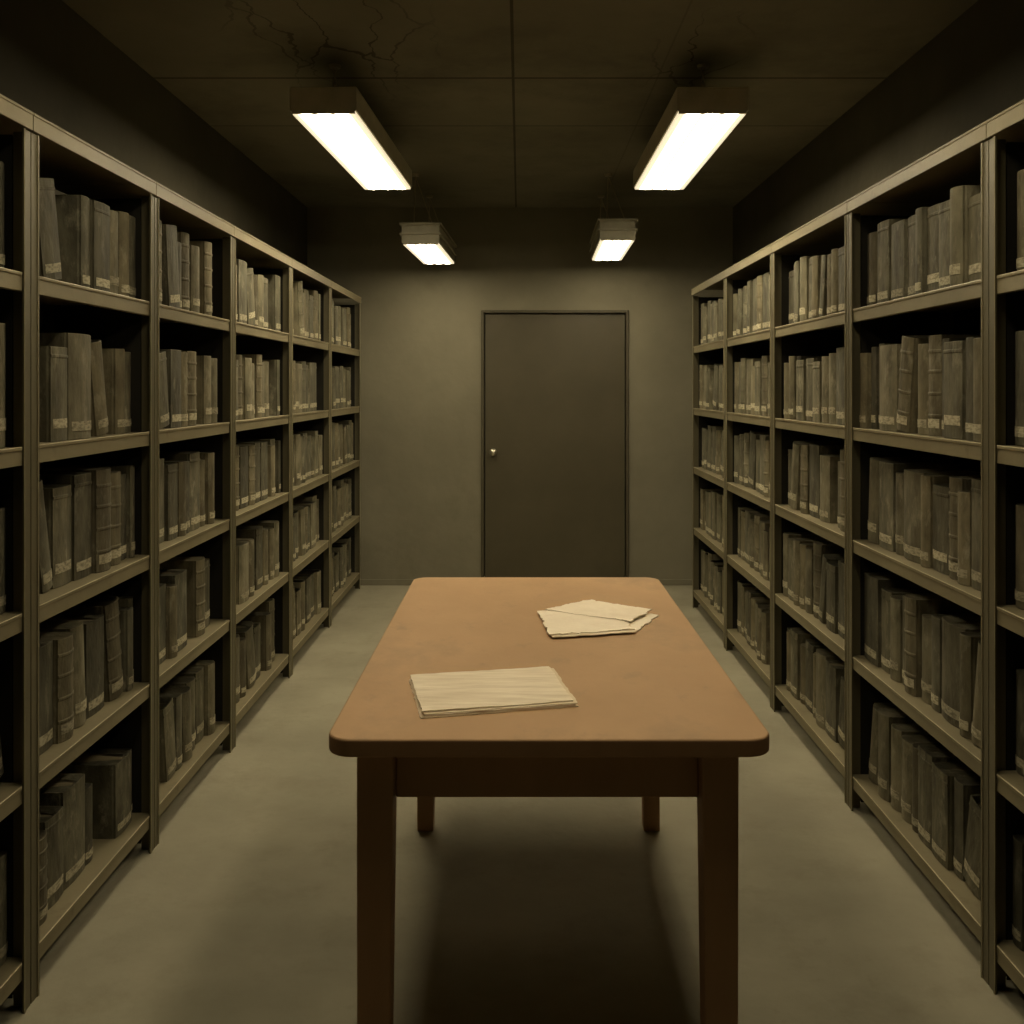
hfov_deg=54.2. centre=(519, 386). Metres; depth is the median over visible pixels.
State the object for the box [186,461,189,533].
volume
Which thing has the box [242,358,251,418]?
volume
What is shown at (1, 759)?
volume
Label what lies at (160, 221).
volume
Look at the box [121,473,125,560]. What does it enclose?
volume
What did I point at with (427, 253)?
diffuser
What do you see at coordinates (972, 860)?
volume
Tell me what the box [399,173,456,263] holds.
ceiling lamp
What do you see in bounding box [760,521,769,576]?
volume
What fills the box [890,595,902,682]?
volume
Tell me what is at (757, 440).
volume
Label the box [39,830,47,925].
volume
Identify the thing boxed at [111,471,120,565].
volume
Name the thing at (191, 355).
volume
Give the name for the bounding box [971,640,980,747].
volume
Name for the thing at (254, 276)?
volume
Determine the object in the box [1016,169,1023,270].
volume
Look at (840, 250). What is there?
volume
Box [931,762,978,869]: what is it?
volume
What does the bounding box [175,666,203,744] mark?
volume
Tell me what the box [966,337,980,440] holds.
volume
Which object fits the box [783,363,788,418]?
volume
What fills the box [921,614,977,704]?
volume
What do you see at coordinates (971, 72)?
wall
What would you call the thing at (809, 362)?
volume
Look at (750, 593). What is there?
volume
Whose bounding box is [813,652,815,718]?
volume
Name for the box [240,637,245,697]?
volume
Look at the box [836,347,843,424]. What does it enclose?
volume
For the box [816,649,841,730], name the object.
volume
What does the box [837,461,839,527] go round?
volume
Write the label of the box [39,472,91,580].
volume
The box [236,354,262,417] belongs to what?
volume
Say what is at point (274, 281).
volume
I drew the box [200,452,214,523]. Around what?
volume
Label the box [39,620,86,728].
volume
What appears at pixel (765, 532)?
volume
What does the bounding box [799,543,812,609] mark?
volume
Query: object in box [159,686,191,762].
volume
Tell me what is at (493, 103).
ceiling
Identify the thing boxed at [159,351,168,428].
volume
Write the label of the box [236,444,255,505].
volume
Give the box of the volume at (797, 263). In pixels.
[794,261,799,322]
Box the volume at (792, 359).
[789,356,796,419]
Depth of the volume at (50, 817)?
2.65 m
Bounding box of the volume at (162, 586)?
[159,583,165,664]
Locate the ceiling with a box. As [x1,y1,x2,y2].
[62,0,977,206]
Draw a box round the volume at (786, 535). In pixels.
[783,532,822,596]
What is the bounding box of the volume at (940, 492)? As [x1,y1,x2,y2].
[932,484,948,575]
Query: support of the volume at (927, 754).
on the shelving unit at (961, 309)
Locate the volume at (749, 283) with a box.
[747,281,752,333]
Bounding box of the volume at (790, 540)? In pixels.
[788,538,824,601]
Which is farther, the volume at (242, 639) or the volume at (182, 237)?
the volume at (242, 639)
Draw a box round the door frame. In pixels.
[481,310,628,576]
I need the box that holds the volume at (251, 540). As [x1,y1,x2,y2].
[236,538,254,596]
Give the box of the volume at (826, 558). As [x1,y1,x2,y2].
[818,554,843,623]
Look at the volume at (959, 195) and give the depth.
2.73 m
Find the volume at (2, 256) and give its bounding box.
[0,161,4,267]
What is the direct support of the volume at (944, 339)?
on the shelving unit at (961, 309)
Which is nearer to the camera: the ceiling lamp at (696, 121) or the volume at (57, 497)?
the volume at (57, 497)
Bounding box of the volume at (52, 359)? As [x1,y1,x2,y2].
[39,346,67,441]
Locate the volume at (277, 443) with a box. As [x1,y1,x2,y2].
[275,441,280,492]
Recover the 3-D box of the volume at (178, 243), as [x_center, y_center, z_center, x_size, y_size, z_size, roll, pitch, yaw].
[-1.345,-0.398,3.631,0.226,0.255,0.053,0,0,0]
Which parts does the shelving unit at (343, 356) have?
panel, post, panel, post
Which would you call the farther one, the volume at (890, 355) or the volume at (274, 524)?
the volume at (274, 524)
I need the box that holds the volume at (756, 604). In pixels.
[755,603,769,651]
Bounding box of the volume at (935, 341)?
[928,335,980,436]
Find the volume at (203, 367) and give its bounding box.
[196,356,211,423]
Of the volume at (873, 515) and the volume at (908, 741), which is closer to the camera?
the volume at (908, 741)
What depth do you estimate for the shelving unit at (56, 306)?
3.03 m
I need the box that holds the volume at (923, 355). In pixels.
[917,343,928,434]
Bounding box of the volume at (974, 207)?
[968,193,980,281]
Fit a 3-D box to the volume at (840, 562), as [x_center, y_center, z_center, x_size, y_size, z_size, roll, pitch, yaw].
[1.329,0.807,3.781,0.226,0.285,0.125,0,0,0]
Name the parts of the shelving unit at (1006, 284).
post, panel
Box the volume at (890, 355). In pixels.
[879,344,901,431]
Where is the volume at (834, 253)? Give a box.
[831,249,837,313]
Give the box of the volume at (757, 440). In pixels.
[756,439,759,492]
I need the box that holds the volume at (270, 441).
[236,439,274,444]
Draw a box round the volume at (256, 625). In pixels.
[253,622,260,679]
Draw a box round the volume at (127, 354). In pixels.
[125,352,130,432]
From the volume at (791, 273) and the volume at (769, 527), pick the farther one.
the volume at (769, 527)
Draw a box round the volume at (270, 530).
[263,527,273,579]
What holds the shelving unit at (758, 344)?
on the floor
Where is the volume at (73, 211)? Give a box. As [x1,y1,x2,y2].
[55,195,89,287]
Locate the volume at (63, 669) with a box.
[39,632,73,743]
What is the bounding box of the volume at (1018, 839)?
[1012,834,1023,950]
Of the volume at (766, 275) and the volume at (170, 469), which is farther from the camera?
the volume at (766, 275)
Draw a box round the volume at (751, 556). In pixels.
[749,519,753,568]
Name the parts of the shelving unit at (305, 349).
post, panel, post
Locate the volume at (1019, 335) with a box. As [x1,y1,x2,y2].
[1015,331,1023,445]
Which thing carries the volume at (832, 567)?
on the shelving unit at (819, 336)
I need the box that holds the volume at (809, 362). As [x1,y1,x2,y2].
[806,358,821,421]
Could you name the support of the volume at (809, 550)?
on the shelving unit at (819, 336)
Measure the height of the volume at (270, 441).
0.277 m
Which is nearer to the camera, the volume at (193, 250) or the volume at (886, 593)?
the volume at (886, 593)
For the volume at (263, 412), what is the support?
on the shelving unit at (247, 339)
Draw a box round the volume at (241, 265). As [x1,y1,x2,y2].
[236,259,246,323]
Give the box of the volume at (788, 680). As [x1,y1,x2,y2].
[786,630,790,691]
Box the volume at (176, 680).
[163,676,195,750]
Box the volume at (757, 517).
[754,514,769,571]
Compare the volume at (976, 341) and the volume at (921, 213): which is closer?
the volume at (976, 341)
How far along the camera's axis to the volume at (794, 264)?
4.43 m
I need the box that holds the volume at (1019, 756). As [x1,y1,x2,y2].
[1015,669,1023,776]
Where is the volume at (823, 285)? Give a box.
[819,255,827,316]
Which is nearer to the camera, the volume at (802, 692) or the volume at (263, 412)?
the volume at (802, 692)
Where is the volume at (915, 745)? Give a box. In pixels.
[912,743,941,833]
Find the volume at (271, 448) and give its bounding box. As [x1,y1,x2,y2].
[268,445,275,496]
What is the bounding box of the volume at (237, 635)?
[236,634,239,702]
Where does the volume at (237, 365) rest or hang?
on the shelving unit at (247, 339)
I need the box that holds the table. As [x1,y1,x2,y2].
[329,577,768,1023]
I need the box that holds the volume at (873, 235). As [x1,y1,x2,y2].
[869,232,876,304]
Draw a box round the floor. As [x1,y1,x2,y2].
[0,585,1023,1023]
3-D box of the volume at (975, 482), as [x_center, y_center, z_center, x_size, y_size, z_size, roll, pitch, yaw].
[1.325,0.393,2.653,0.226,0.293,0.093,0,0,0]
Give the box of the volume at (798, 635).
[790,628,816,699]
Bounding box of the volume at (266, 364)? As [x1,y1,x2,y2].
[262,361,268,416]
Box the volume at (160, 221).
[159,220,161,303]
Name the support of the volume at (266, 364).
on the shelving unit at (247, 339)
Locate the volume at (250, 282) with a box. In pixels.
[247,268,254,324]
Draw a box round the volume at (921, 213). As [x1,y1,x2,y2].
[915,207,928,293]
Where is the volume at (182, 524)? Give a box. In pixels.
[164,461,186,536]
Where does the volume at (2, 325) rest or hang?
on the shelving unit at (15, 148)
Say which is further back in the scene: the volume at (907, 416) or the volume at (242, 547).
the volume at (242, 547)
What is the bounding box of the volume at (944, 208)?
[938,200,949,288]
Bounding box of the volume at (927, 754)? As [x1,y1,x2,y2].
[918,745,961,850]
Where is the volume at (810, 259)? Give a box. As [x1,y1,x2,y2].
[809,255,821,318]
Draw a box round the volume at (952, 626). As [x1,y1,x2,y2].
[941,616,980,728]
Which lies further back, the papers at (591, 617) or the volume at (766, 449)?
the volume at (766, 449)
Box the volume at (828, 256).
[827,255,830,314]
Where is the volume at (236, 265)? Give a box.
[236,265,237,321]
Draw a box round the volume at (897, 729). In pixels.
[891,723,929,812]
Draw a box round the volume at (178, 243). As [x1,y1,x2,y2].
[177,242,181,308]
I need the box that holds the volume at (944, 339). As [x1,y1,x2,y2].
[942,338,965,436]
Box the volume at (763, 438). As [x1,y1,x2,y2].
[759,435,769,494]
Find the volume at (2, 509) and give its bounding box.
[0,507,5,614]
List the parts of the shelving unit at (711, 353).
post, panel, post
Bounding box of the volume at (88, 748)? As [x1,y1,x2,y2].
[87,748,131,814]
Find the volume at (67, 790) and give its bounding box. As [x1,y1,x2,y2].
[39,773,84,890]
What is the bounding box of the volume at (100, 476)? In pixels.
[39,467,110,572]
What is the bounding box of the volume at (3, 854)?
[0,851,7,966]
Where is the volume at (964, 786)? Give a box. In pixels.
[953,776,980,880]
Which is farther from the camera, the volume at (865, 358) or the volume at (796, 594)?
the volume at (796, 594)
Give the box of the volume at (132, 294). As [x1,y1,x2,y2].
[129,215,135,297]
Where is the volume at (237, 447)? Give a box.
[236,446,239,510]
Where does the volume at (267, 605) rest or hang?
on the shelving unit at (247, 339)
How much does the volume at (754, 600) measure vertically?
0.262 m
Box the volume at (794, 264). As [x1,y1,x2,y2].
[793,264,794,322]
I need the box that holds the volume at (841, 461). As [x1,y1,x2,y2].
[839,449,843,531]
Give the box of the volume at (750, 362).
[746,359,761,413]
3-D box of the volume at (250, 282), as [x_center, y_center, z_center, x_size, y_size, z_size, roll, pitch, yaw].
[-1.334,-0.410,4.561,0.226,0.278,0.163,0,0,0]
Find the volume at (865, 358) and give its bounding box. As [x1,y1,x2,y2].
[859,353,871,428]
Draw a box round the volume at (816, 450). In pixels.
[809,444,843,518]
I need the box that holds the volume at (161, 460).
[159,458,163,543]
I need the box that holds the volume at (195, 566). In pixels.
[159,557,204,636]
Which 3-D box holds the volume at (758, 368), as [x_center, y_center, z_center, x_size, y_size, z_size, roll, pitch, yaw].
[1.316,0.007,5.096,0.226,0.274,0.116,0,0,0]
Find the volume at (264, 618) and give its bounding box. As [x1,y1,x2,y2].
[241,612,271,670]
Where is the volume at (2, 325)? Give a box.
[0,323,5,447]
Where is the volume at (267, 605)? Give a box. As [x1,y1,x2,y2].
[252,598,274,661]
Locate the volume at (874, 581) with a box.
[865,572,923,667]
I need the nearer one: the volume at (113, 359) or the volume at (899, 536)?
the volume at (113, 359)
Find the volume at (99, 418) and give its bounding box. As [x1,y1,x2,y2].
[91,340,107,436]
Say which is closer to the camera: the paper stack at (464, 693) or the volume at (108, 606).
the paper stack at (464, 693)
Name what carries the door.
in the wall at (420, 323)
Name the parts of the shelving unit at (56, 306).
post, post, panel, post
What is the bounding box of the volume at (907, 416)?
[897,335,930,432]
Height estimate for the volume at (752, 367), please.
0.254 m
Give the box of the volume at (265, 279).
[264,278,267,328]
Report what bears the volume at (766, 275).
on the shelving unit at (758, 344)
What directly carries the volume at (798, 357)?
on the shelving unit at (819, 336)
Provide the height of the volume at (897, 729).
0.262 m
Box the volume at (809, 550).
[805,547,812,613]
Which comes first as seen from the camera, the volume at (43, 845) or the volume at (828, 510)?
the volume at (43, 845)
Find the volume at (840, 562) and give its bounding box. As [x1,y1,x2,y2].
[838,560,843,638]
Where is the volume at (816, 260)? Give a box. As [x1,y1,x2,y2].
[811,256,821,318]
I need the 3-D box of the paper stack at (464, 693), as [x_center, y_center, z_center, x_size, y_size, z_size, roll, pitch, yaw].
[-0.067,0.723,2.387,0.377,0.013,0.304,0,0,-12]
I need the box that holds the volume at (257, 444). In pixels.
[236,442,260,502]
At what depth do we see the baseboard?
7.51 m
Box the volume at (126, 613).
[119,607,133,691]
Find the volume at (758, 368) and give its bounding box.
[754,361,761,415]
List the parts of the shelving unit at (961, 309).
post, panel, post, panel, post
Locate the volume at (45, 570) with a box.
[39,480,52,593]
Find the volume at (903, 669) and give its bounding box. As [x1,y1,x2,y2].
[902,595,904,684]
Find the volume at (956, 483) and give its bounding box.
[949,476,980,579]
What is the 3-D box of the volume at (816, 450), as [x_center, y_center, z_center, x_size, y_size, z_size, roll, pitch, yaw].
[1.329,0.390,4.156,0.226,0.299,0.136,0,0,0]
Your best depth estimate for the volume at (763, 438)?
5.00 m
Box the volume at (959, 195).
[949,185,980,285]
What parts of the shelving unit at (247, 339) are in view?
panel, post, panel, post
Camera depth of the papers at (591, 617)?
3.10 m
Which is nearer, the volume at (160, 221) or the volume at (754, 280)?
the volume at (160, 221)
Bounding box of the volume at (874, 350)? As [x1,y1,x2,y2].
[871,347,878,428]
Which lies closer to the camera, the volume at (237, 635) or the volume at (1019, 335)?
the volume at (1019, 335)
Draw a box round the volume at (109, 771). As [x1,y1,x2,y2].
[59,750,130,838]
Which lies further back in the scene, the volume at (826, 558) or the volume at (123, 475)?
the volume at (826, 558)
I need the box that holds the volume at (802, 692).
[800,643,804,704]
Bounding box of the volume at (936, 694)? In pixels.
[931,615,979,712]
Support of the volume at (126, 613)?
on the shelving unit at (56, 306)
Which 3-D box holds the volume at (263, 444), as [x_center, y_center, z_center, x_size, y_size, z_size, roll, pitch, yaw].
[-1.333,0.402,4.798,0.226,0.276,0.125,0,0,0]
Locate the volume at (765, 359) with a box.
[761,355,769,415]
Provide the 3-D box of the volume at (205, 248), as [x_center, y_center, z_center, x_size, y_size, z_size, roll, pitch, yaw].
[-1.333,-0.420,3.942,0.235,0.299,0.084,0,0,0]
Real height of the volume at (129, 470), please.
0.290 m
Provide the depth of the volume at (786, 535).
4.53 m
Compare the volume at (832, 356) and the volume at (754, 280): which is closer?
the volume at (832, 356)
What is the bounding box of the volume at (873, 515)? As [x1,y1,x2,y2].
[868,457,944,544]
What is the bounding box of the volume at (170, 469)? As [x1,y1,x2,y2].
[164,463,177,540]
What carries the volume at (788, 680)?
on the shelving unit at (819, 336)
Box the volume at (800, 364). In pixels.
[796,360,805,420]
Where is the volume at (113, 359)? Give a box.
[102,349,124,433]
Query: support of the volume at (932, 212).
on the shelving unit at (961, 309)
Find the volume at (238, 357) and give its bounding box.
[236,355,242,419]
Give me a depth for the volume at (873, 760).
3.44 m
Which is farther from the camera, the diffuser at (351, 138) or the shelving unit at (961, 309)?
the diffuser at (351, 138)
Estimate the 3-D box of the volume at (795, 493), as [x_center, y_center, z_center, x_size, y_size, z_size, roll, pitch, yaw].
[1.311,0.389,4.392,0.235,0.301,0.136,0,0,0]
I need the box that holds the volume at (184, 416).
[181,352,187,426]
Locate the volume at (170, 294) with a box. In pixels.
[162,224,179,307]
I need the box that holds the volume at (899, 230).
[891,219,907,299]
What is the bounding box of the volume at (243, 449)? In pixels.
[236,445,247,508]
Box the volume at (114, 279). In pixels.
[110,210,118,293]
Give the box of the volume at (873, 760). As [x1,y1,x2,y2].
[869,703,897,784]
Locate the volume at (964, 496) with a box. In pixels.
[957,490,971,586]
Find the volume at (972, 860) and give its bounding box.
[963,795,980,900]
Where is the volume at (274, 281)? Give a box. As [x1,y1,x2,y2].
[263,275,280,331]
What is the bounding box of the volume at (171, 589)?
[166,584,177,658]
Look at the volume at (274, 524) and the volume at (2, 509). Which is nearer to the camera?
the volume at (2, 509)
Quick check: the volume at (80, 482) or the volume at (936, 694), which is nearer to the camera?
the volume at (80, 482)
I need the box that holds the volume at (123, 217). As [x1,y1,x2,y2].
[116,211,129,296]
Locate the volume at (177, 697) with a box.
[159,692,181,770]
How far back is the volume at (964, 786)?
2.78 m
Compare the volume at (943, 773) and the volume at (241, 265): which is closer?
the volume at (943, 773)
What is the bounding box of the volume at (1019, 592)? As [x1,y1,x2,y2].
[1015,503,1023,609]
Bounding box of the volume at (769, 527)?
[769,527,769,580]
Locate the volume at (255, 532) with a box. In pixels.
[236,526,262,589]
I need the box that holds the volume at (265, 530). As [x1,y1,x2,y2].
[263,528,268,584]
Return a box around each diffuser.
[293,112,409,189]
[404,243,453,263]
[592,239,633,259]
[635,112,745,188]
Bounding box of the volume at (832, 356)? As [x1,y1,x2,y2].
[829,353,835,423]
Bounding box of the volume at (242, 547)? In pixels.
[236,541,248,604]
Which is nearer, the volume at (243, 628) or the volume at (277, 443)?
the volume at (243, 628)
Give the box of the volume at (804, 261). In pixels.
[799,256,812,320]
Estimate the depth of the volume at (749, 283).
5.25 m
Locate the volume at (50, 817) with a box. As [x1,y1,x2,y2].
[39,806,63,909]
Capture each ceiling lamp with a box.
[290,63,411,189]
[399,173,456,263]
[589,173,637,260]
[633,63,748,189]
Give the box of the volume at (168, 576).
[159,569,186,651]
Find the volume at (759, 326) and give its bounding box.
[756,275,762,331]
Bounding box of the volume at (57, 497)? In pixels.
[43,484,71,588]
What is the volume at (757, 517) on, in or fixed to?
on the shelving unit at (758, 344)
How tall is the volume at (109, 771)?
0.223 m
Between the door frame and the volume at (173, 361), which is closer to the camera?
the volume at (173, 361)
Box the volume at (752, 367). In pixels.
[751,366,754,414]
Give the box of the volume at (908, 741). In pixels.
[901,735,939,824]
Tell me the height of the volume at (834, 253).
0.262 m
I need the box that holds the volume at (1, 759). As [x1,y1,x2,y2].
[0,740,3,776]
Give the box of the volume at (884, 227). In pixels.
[877,219,903,302]
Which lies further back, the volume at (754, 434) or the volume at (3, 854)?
the volume at (754, 434)
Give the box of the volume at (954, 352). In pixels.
[943,340,965,439]
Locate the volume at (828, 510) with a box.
[819,455,839,522]
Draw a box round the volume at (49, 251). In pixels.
[39,178,61,279]
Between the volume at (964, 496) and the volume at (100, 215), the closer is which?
the volume at (964, 496)
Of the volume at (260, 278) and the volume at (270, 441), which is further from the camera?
the volume at (270, 441)
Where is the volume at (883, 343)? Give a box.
[879,343,901,428]
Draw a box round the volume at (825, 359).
[821,356,828,422]
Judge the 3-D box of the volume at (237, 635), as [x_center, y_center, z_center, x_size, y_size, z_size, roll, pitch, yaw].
[-1.338,1.228,4.350,0.235,0.282,0.092,0,0,0]
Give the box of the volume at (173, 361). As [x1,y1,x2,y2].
[159,349,180,427]
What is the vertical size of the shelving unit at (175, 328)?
2.152 m
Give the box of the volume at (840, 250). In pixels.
[838,247,843,312]
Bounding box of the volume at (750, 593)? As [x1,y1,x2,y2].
[746,590,766,645]
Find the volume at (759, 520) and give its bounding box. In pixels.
[759,520,769,572]
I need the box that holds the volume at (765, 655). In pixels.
[761,610,769,664]
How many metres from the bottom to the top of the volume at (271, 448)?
0.251 m
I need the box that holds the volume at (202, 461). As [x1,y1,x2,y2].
[200,459,204,526]
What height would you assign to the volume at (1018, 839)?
0.263 m
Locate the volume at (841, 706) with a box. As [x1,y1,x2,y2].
[838,676,843,748]
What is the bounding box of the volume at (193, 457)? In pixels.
[159,452,199,530]
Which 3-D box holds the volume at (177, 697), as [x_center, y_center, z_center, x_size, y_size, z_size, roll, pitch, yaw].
[-1.331,1.238,3.594,0.226,0.262,0.061,0,0,0]
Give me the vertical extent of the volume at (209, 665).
0.278 m
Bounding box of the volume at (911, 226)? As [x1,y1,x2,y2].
[907,215,915,295]
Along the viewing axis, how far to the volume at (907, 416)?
3.11 m
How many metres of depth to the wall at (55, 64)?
4.10 m
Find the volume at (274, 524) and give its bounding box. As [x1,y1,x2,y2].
[238,520,278,576]
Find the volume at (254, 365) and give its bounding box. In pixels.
[254,365,254,417]
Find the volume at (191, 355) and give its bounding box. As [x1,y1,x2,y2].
[181,351,196,425]
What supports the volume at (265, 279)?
on the shelving unit at (247, 339)
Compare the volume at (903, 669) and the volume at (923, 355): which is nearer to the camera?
the volume at (923, 355)
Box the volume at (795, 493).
[790,441,843,509]
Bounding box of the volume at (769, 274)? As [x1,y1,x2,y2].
[768,274,769,328]
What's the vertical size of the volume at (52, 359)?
0.251 m
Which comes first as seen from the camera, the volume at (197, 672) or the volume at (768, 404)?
the volume at (197, 672)
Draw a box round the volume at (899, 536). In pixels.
[895,472,903,555]
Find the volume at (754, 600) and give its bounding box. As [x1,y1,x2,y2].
[751,597,769,649]
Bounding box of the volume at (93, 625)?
[46,615,103,718]
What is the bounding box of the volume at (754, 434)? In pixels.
[748,430,769,489]
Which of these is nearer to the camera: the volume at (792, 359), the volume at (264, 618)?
the volume at (792, 359)
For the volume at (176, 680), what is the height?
0.263 m
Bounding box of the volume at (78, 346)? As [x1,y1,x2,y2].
[39,333,90,439]
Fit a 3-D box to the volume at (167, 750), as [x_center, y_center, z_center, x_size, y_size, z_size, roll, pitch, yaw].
[-1.329,1.231,3.494,0.226,0.276,0.136,0,0,0]
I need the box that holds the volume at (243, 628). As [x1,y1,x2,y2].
[236,621,255,688]
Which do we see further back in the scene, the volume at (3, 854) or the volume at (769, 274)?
the volume at (769, 274)
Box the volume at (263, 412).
[262,362,264,416]
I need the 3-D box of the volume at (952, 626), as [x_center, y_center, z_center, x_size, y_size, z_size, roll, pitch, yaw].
[1.327,0.808,2.829,0.235,0.282,0.156,0,0,0]
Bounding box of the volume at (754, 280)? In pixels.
[753,278,756,331]
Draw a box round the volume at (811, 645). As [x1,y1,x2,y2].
[805,639,828,713]
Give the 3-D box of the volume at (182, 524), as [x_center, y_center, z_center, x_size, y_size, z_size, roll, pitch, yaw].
[-1.330,0.405,3.633,0.235,0.269,0.065,0,0,0]
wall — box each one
[0,0,306,266]
[307,207,732,578]
[733,0,1023,264]
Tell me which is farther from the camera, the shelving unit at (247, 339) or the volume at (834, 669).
the shelving unit at (247, 339)
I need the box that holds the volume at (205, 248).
[189,241,211,315]
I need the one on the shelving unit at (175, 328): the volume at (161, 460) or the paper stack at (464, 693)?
the volume at (161, 460)
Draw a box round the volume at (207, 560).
[205,558,209,627]
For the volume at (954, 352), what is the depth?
2.77 m
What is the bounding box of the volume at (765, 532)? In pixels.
[763,530,768,580]
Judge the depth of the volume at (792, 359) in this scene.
4.44 m
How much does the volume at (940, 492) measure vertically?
0.252 m
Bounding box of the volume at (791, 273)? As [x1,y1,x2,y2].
[788,270,793,323]
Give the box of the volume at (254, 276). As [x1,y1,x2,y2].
[253,275,257,325]
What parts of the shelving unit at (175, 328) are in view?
post, panel, post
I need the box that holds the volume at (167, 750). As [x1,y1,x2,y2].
[159,697,176,781]
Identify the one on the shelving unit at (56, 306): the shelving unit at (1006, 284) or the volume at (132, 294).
the volume at (132, 294)
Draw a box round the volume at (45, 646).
[39,640,52,755]
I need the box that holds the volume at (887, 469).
[879,461,959,551]
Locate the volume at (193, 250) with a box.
[189,245,199,312]
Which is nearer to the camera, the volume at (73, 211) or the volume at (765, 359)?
the volume at (73, 211)
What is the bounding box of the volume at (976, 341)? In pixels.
[973,338,980,441]
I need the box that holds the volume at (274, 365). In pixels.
[262,360,279,415]
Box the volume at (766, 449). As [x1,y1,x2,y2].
[763,440,769,497]
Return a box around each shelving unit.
[0,94,33,1013]
[0,113,156,1003]
[54,182,233,847]
[177,226,291,748]
[243,259,330,674]
[302,281,360,625]
[691,271,767,647]
[724,244,843,708]
[771,201,938,806]
[847,121,1023,984]
[986,99,1023,994]
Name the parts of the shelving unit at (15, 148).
panel, post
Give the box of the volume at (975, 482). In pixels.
[971,478,980,590]
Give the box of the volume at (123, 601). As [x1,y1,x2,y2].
[118,597,133,674]
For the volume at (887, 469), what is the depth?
3.29 m
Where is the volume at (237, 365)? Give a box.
[236,360,238,419]
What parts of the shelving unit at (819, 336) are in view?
post, panel, post, post, panel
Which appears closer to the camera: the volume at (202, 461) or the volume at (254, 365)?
the volume at (202, 461)
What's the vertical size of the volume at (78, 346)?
0.292 m
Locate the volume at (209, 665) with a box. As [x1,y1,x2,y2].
[187,660,214,735]
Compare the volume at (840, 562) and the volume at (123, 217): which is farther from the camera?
the volume at (840, 562)
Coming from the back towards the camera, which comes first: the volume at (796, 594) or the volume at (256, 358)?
the volume at (256, 358)
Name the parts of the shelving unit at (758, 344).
post, panel, post, panel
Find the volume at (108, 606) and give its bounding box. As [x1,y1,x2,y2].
[57,596,122,701]
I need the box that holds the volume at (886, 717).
[878,708,915,802]
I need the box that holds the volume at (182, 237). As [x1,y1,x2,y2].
[177,232,189,309]
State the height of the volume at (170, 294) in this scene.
0.304 m
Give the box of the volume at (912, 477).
[903,469,980,563]
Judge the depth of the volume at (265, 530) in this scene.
4.80 m
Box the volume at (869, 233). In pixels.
[867,233,869,305]
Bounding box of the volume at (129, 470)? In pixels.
[61,465,134,557]
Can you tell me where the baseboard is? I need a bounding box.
[360,579,698,584]
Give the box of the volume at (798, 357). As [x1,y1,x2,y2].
[797,356,822,359]
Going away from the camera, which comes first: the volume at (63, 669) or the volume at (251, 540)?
the volume at (63, 669)
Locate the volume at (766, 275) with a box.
[763,272,769,329]
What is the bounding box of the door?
[485,314,624,576]
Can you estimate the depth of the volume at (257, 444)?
4.67 m
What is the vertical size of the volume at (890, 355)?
0.282 m
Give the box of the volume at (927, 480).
[920,474,980,567]
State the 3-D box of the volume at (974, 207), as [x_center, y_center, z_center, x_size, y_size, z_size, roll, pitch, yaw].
[1.328,-0.392,2.666,0.226,0.244,0.116,0,0,0]
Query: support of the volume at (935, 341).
on the shelving unit at (961, 309)
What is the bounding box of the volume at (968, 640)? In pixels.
[959,632,980,739]
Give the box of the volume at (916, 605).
[904,594,975,696]
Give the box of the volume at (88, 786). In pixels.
[85,783,92,865]
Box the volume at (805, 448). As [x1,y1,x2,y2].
[800,444,809,514]
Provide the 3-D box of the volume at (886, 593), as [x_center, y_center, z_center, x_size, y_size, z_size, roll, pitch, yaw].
[1.329,0.814,3.337,0.226,0.270,0.094,0,0,0]
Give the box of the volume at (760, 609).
[756,606,769,660]
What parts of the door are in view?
knob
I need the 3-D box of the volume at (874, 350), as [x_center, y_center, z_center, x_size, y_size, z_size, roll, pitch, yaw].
[1.327,0.003,3.449,0.226,0.282,0.050,0,0,0]
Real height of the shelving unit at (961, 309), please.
2.152 m
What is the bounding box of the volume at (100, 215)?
[90,200,110,291]
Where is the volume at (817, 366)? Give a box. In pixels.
[812,361,821,422]
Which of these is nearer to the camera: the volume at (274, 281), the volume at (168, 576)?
the volume at (168, 576)
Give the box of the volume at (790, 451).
[788,449,792,505]
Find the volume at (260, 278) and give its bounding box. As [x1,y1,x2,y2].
[253,274,263,327]
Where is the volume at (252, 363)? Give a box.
[252,363,253,417]
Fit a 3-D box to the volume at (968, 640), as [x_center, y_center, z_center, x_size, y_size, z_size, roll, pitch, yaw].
[1.314,0.811,2.719,0.235,0.277,0.060,0,0,0]
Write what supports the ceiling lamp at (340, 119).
hanging from the ceiling
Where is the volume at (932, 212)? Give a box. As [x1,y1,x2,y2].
[927,203,940,291]
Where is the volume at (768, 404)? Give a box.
[767,363,769,416]
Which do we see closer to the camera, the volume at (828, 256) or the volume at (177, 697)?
the volume at (177, 697)
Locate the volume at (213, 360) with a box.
[211,358,217,422]
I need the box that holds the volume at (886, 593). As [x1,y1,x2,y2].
[881,588,935,673]
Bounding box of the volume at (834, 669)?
[825,660,843,742]
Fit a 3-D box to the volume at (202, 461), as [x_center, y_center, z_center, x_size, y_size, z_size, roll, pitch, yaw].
[-1.342,0.412,3.884,0.235,0.256,0.078,0,0,0]
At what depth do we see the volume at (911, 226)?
3.13 m
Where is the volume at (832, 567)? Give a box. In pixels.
[826,562,837,633]
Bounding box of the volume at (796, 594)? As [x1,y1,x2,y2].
[793,539,828,606]
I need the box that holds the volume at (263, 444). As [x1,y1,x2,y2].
[236,441,267,500]
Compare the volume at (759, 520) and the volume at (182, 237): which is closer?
the volume at (182, 237)
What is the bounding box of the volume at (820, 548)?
[813,541,843,618]

